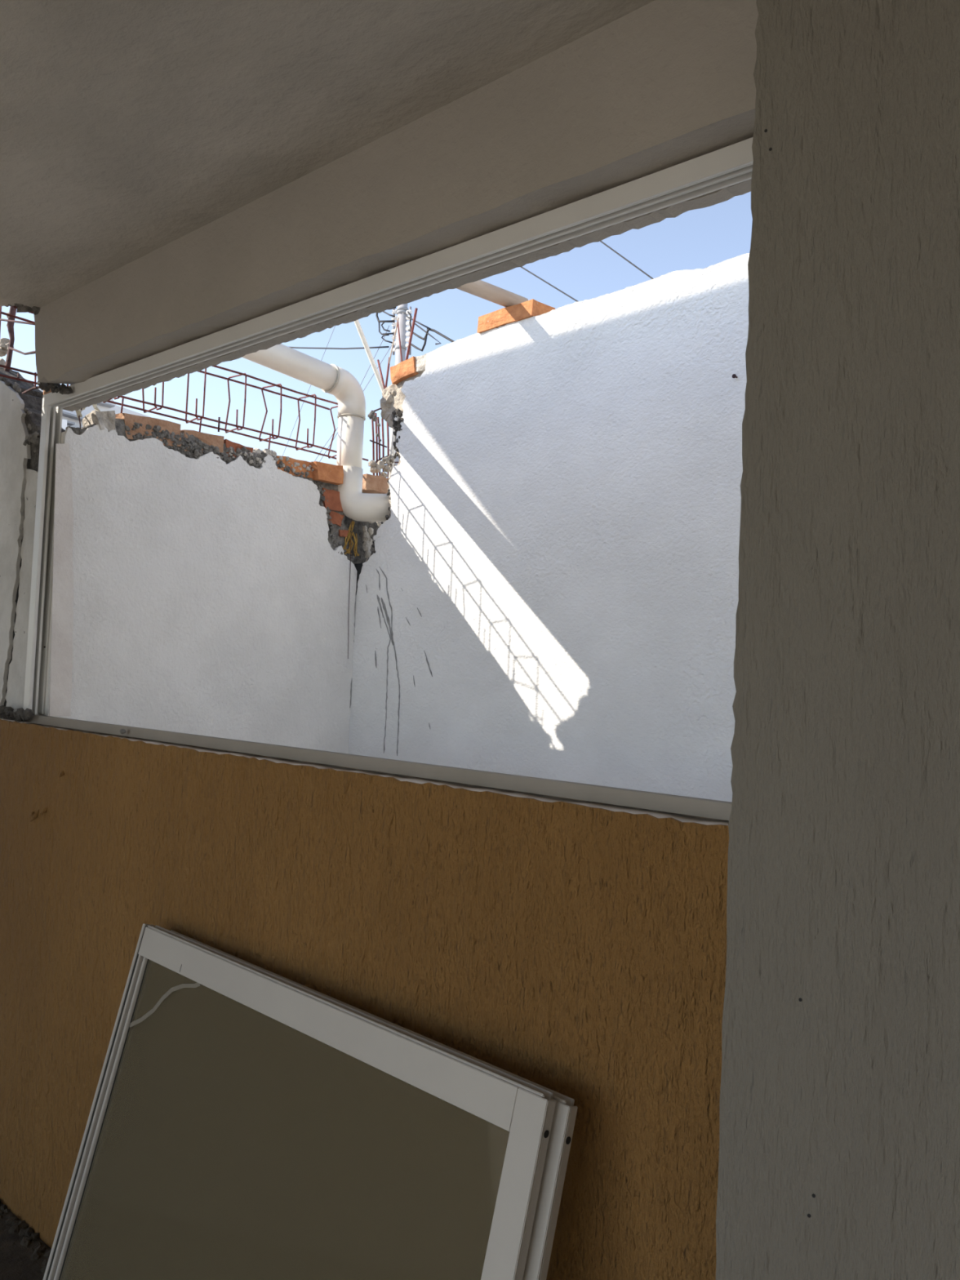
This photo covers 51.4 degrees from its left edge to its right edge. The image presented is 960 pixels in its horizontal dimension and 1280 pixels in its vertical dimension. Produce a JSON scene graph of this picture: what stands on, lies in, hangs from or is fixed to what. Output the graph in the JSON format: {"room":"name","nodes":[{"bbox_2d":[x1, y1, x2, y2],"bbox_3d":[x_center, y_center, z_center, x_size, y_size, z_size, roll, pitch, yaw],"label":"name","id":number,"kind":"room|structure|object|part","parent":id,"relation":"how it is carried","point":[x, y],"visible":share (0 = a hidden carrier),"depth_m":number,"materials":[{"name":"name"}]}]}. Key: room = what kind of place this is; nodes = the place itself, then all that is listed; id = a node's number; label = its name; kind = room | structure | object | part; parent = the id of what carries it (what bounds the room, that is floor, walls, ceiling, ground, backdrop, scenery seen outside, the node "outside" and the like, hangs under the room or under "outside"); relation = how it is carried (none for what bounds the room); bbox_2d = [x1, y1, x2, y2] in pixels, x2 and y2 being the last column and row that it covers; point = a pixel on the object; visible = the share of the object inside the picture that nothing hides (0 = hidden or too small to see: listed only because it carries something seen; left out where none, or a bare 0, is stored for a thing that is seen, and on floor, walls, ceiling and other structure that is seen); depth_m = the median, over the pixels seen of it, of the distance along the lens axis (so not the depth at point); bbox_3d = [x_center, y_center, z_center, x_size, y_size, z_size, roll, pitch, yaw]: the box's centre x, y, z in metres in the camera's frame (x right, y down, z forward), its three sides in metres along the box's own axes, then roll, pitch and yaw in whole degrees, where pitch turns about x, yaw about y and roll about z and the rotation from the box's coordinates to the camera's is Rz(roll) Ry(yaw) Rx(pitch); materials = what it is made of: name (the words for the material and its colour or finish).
{"room":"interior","nodes":[
{"label":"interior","id":0,"kind":"room"},
{"bbox_2d":[0,1200,51,1279],"bbox_3d":[-1.558,1.540,0.160,5.100,0.142,4.520,0,-3,42],"label":"floor","id":1,"kind":"structure","parent":0,"point":[24,1255],"depth_m":2.62,"materials":[{"name":"concrete"}]},
{"bbox_2d":[43,923,577,1279],"bbox_3d":[-0.419,1.130,1.774,1.251,0.964,0.296,0,-3,45],"label":"window sash","id":2,"kind":"structure","parent":1,"relation":"on","point":[258,1124],"depth_m":1.79,"materials":[{"name":"white metal"}]},
{"bbox_3d":[-0.684,0.792,2.167,0.240,0.148,0.011,1,-3,36],"label":"plastic strip","id":3,"kind":"part","parent":2,"relation":"part of","materials":[{"name":"white plastic"}]},
{"bbox_3d":[-0.336,0.690,1.867,1.205,0.069,0.042,0,-3,45],"label":"rail","id":4,"kind":"part","parent":2,"relation":"part of","materials":[{"name":"white metal"}]},
{"bbox_3d":[-0.402,1.137,1.780,1.234,0.953,0.264,0,-3,45],"label":"window sash","id":5,"kind":"part","parent":2,"relation":"part of","materials":[{"name":"white metal"}]},
{"bbox_3d":[-0.304,0.704,1.875,1.205,0.069,0.042,0,-3,45],"label":"rail","id":6,"kind":"part","parent":2,"relation":"part of","materials":[{"name":"white metal"}]},
{"bbox_2d":[0,367,65,719],"bbox_3d":[-1.806,-0.465,3.601,1.243,1.608,0.120,0,-3,42],"label":"wall","id":7,"kind":"structure","parent":0,"point":[20,415],"depth_m":3.25,"materials":[{"name":"paint"}]},
{"bbox_2d":[0,306,17,372],"bbox_3d":[-1.697,-1.046,3.561,0.133,0.426,0.057,0,-3,42],"label":"broken column","id":8,"kind":"structure","parent":7,"relation":"attached to","point":[5,343],"depth_m":3.53,"materials":[{"name":"concrete"}]},
{"bbox_2d":[34,372,36,386],"bbox_3d":[-1.581,-0.786,3.546,0.041,0.337,0.007,0,-3,42],"label":"rod","id":9,"kind":"object","parent":7,"relation":"attached to","point":[35,376],"visible":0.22,"depth_m":3.56,"materials":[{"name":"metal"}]},
{"bbox_2d":[45,410,389,753],"bbox_3d":[-0.897,0.500,3.700,0.265,2.525,1.598,0,-3,42],"label":"wall","id":10,"kind":"structure","parent":0,"point":[203,584],"depth_m":3.46,"materials":[{"name":"white paint"}]},
{"bbox_2d":[75,404,100,428],"bbox_3d":[-1.252,-0.710,3.174,0.025,0.128,0.083,0,-3,42],"label":"plant","id":11,"kind":"object","parent":10,"relation":"on","point":[79,415],"visible":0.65,"depth_m":3.16,"materials":[{"name":"green plant"}]},
{"bbox_2d":[0,306,368,461],"bbox_3d":[-1.054,-0.870,3.579,0.114,0.267,1.650,0,-3,42],"label":"rebar","id":12,"kind":"object","parent":10,"relation":"on","point":[205,372],"visible":0.58,"depth_m":3.72,"materials":[{"name":"metal"}]},
{"bbox_2d":[217,417,220,431],"bbox_3d":[-0.936,-0.773,3.579,0.007,0.053,0.007,0,-3,42],"label":"rod","id":13,"kind":"object","parent":10,"relation":"on","point":[219,418],"visible":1,"depth_m":3.58,"materials":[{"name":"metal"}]},
{"bbox_2d":[241,343,389,522],"bbox_3d":[-1.083,-0.890,3.244,0.267,0.726,2.211,0,-3,42],"label":"drain pipe","id":14,"kind":"object","parent":10,"relation":"attached to","point":[331,379],"visible":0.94,"depth_m":3.91,"materials":[{"name":"beige plastic"}]},
{"bbox_2d":[368,408,399,478],"bbox_3d":[-0.411,-0.810,4.302,0.066,0.380,0.194,0,-3,42],"label":"column rebar","id":15,"kind":"structure","parent":10,"relation":"on","point":[375,466],"depth_m":4.30,"materials":[{"name":"metal"}]},
{"bbox_3d":[-0.381,-0.781,4.318,0.024,0.293,0.015,0,-3,42],"label":"white post","id":16,"kind":"part","parent":15,"relation":"part of","materials":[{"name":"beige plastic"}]},
{"bbox_2d":[0,0,654,315],"bbox_3d":[-1.664,-1.181,0.470,5.701,0.144,4.510,0,-3,42],"label":"ceiling","id":17,"kind":"structure","parent":0,"point":[128,128],"depth_m":1.87,"materials":[{"name":"paint"}]},
{"bbox_2d":[0,431,728,1279],"bbox_3d":[-0.407,0.541,2.151,4.101,2.380,0.155,0,-3,42],"label":"wall","id":18,"kind":"structure","parent":0,"point":[575,949],"depth_m":1.82,"materials":[{"name":"paint"}]},
{"bbox_2d":[120,728,125,733],"bbox_3d":[-0.940,0.241,2.631,0.021,0.013,0.014,0,-3,42],"label":"pebble","id":19,"kind":"object","parent":18,"relation":"on","point":[122,731],"visible":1,"depth_m":2.62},
{"bbox_2d":[23,137,753,820],"bbox_3d":[-0.414,-0.249,2.244,2.605,1.022,0.048,0,-3,42],"label":"window","id":20,"kind":"structure","parent":18,"relation":"in","point":[731,165],"depth_m":2.03,"materials":[{"name":"metal"}]},
{"bbox_3d":[-0.436,0.248,2.224,2.605,0.026,0.048,0,-3,42],"label":"sill rail","id":21,"kind":"part","parent":20,"relation":"part of","materials":[{"name":"metal"}]},
{"bbox_3d":[-0.393,-0.741,2.264,2.605,0.038,0.048,0,-3,42],"label":"head rail","id":22,"kind":"part","parent":20,"relation":"part of","materials":[{"name":"metal"}]},
{"bbox_2d":[348,253,749,802],"bbox_3d":[0.762,0.348,2.701,0.148,2.891,3.619,5,-3,-43],"label":"wall","id":23,"kind":"structure","parent":0,"point":[548,588],"depth_m":3.17,"materials":[{"name":"white paint"}]},
{"bbox_2d":[377,359,385,389],"bbox_3d":[-0.392,-1.041,4.033,0.008,0.203,0.088,5,-3,-43],"label":"rod","id":24,"kind":"object","parent":23,"relation":"on","point":[378,361],"visible":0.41,"depth_m":4.04,"materials":[{"name":"metal"}]},
{"bbox_2d":[384,356,389,388],"bbox_3d":[-0.376,-1.038,4.016,0.008,0.196,0.034,5,-3,-43],"label":"rod","id":25,"kind":"object","parent":23,"relation":"on","point":[388,368],"visible":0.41,"depth_m":4.01,"materials":[{"name":"metal"}]},
{"bbox_2d":[388,317,399,364],"bbox_3d":[-0.349,-1.180,3.999,0.006,0.216,0.062,5,-3,-43],"label":"rod","id":26,"kind":"object","parent":25,"relation":"on","point":[397,317],"visible":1,"depth_m":4.00,"materials":[{"name":"white metal"}]},
{"bbox_2d":[396,320,402,361],"bbox_3d":[-0.317,-1.165,3.965,0.006,0.226,0.054,5,-3,-43],"label":"rod","id":27,"kind":"object","parent":23,"relation":"on","point":[397,320],"visible":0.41,"depth_m":3.97,"materials":[{"name":"metal"}]},
{"bbox_2d":[405,307,417,359],"bbox_3d":[-0.274,-1.175,3.921,0.010,0.248,0.069,5,-3,-43],"label":"rod","id":28,"kind":"object","parent":23,"relation":"on","point":[416,308],"visible":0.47,"depth_m":3.91,"materials":[{"name":"metal"}]},
{"bbox_2d":[476,298,555,333],"bbox_3d":[0.123,-1.112,3.476,0.114,0.060,0.268,5,-3,-44],"label":"brick","id":29,"kind":"object","parent":23,"relation":"on","point":[529,308],"visible":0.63,"depth_m":3.41,"materials":[{"name":"orange brick"}]},
{"bbox_2d":[456,280,528,306],"bbox_3d":[-0.355,-1.208,3.042,1.350,0.052,0.052,5,-3,-41],"label":"pole","id":30,"kind":"object","parent":29,"relation":"on","point":[482,289],"visible":0.18,"depth_m":3.37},
{"bbox_2d":[715,0,959,1279],"bbox_3d":[1.084,0.363,0.614,1.826,2.740,0.451,0,-3,42],"label":"wall","id":31,"kind":"structure","parent":0,"point":[839,1102],"depth_m":0.99,"materials":[{"name":"grey paint"}]},
{"bbox_2d":[0,0,758,411],"bbox_3d":[0.075,-0.950,1.838,5.239,0.463,0.146,0,-3,42],"label":"beam","id":32,"kind":"structure","parent":31,"relation":"attached to","point":[664,84],"depth_m":1.86,"materials":[{"name":"paint"}]},
{"label":"outside","id":33,"kind":"structure","parent":0,"visible":0},
{"bbox_2d":[38,388,150,430],"bbox_3d":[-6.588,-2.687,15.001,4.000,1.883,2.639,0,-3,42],"label":"building","id":34,"kind":"structure","parent":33,"point":[69,418],"depth_m":14.47,"materials":[{"name":"grey paint"}]},
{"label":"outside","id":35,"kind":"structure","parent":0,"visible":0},
{"bbox_3d":[-0.079,1.812,-0.074,180.000,0.270,180.000,0,-3,42],"label":"ground","id":36,"kind":"structure","parent":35,"visible":0},
{"bbox_2d":[354,320,383,392],"bbox_3d":[0.087,0.197,5.074,0.020,3.400,2.296,0,-3,42],"label":"conduit","id":37,"kind":"object","parent":36,"relation":"on","point":[357,322],"visible":0.15,"depth_m":4.42,"materials":[{"name":"beige plastic"}]},
{"bbox_2d":[375,303,440,466],"bbox_3d":[-1.937,-3.515,25.134,2.470,12.254,0.320,0,-3,42],"label":"utility pole","id":38,"kind":"object","parent":36,"relation":"on","point":[402,312],"visible":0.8,"depth_m":25.44,"materials":[{"name":"concrete"}]},
{"bbox_2d":[289,346,389,349],"bbox_3d":[-6.434,-8.806,29.606,11.203,2.464,0.039,0,-3,42],"label":"power cable","id":39,"kind":"object","parent":38,"relation":"attached to","point":[379,346],"visible":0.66,"depth_m":27.14,"materials":[{"name":"black plastic"}]},
{"bbox_2d":[319,345,391,462],"bbox_3d":[-3.339,-6.273,26.639,2.837,2.810,0.016,0,-3,42],"label":"overhead wire","id":40,"kind":"object","parent":38,"relation":"attached to","point":[391,345],"visible":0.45,"depth_m":26.30,"materials":[{"name":"grey metal"}]},
{"bbox_2d":[426,328,453,342],"bbox_3d":[0.598,-6.160,23.029,5.372,3.242,0.058,0,-3,42],"label":"power cable","id":41,"kind":"object","parent":38,"relation":"attached to","point":[431,330],"visible":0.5,"depth_m":24.52,"materials":[{"name":"black plastic"}]},
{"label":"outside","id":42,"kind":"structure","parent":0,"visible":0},
{"bbox_2d":[282,325,335,455],"bbox_3d":[-4.891,-6.816,28.102,2.808,4.471,0.014,0,-3,42],"label":"overhead wire","id":43,"kind":"object","parent":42,"point":[335,326],"visible":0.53,"depth_m":28.19,"materials":[{"name":"grey metal"}]},
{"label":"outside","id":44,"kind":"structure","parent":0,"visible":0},
{"bbox_2d":[314,325,389,461],"bbox_3d":[-3.505,-6.508,26.809,2.944,3.323,0.016,0,-3,42],"label":"overhead wire","id":45,"kind":"object","parent":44,"point":[388,326],"visible":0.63,"depth_m":26.41,"materials":[{"name":"grey metal"}]},
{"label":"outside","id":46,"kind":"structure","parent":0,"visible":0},
{"bbox_2d":[520,266,578,302],"bbox_3d":[1.110,-8.418,22.743,6.092,4.407,0.032,0,-3,42],"label":"overhead wire","id":47,"kind":"object","parent":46,"point":[521,267],"visible":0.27,"depth_m":22.27,"materials":[{"name":"black"}]},
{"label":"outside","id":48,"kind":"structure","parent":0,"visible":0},
{"bbox_2d":[600,240,653,279],"bbox_3d":[2.766,-8.336,21.222,4.970,4.233,0.032,0,-3,42],"label":"overhead wire","id":49,"kind":"object","parent":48,"point":[605,244],"visible":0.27,"depth_m":20.89,"materials":[{"name":"black"}]}
]}

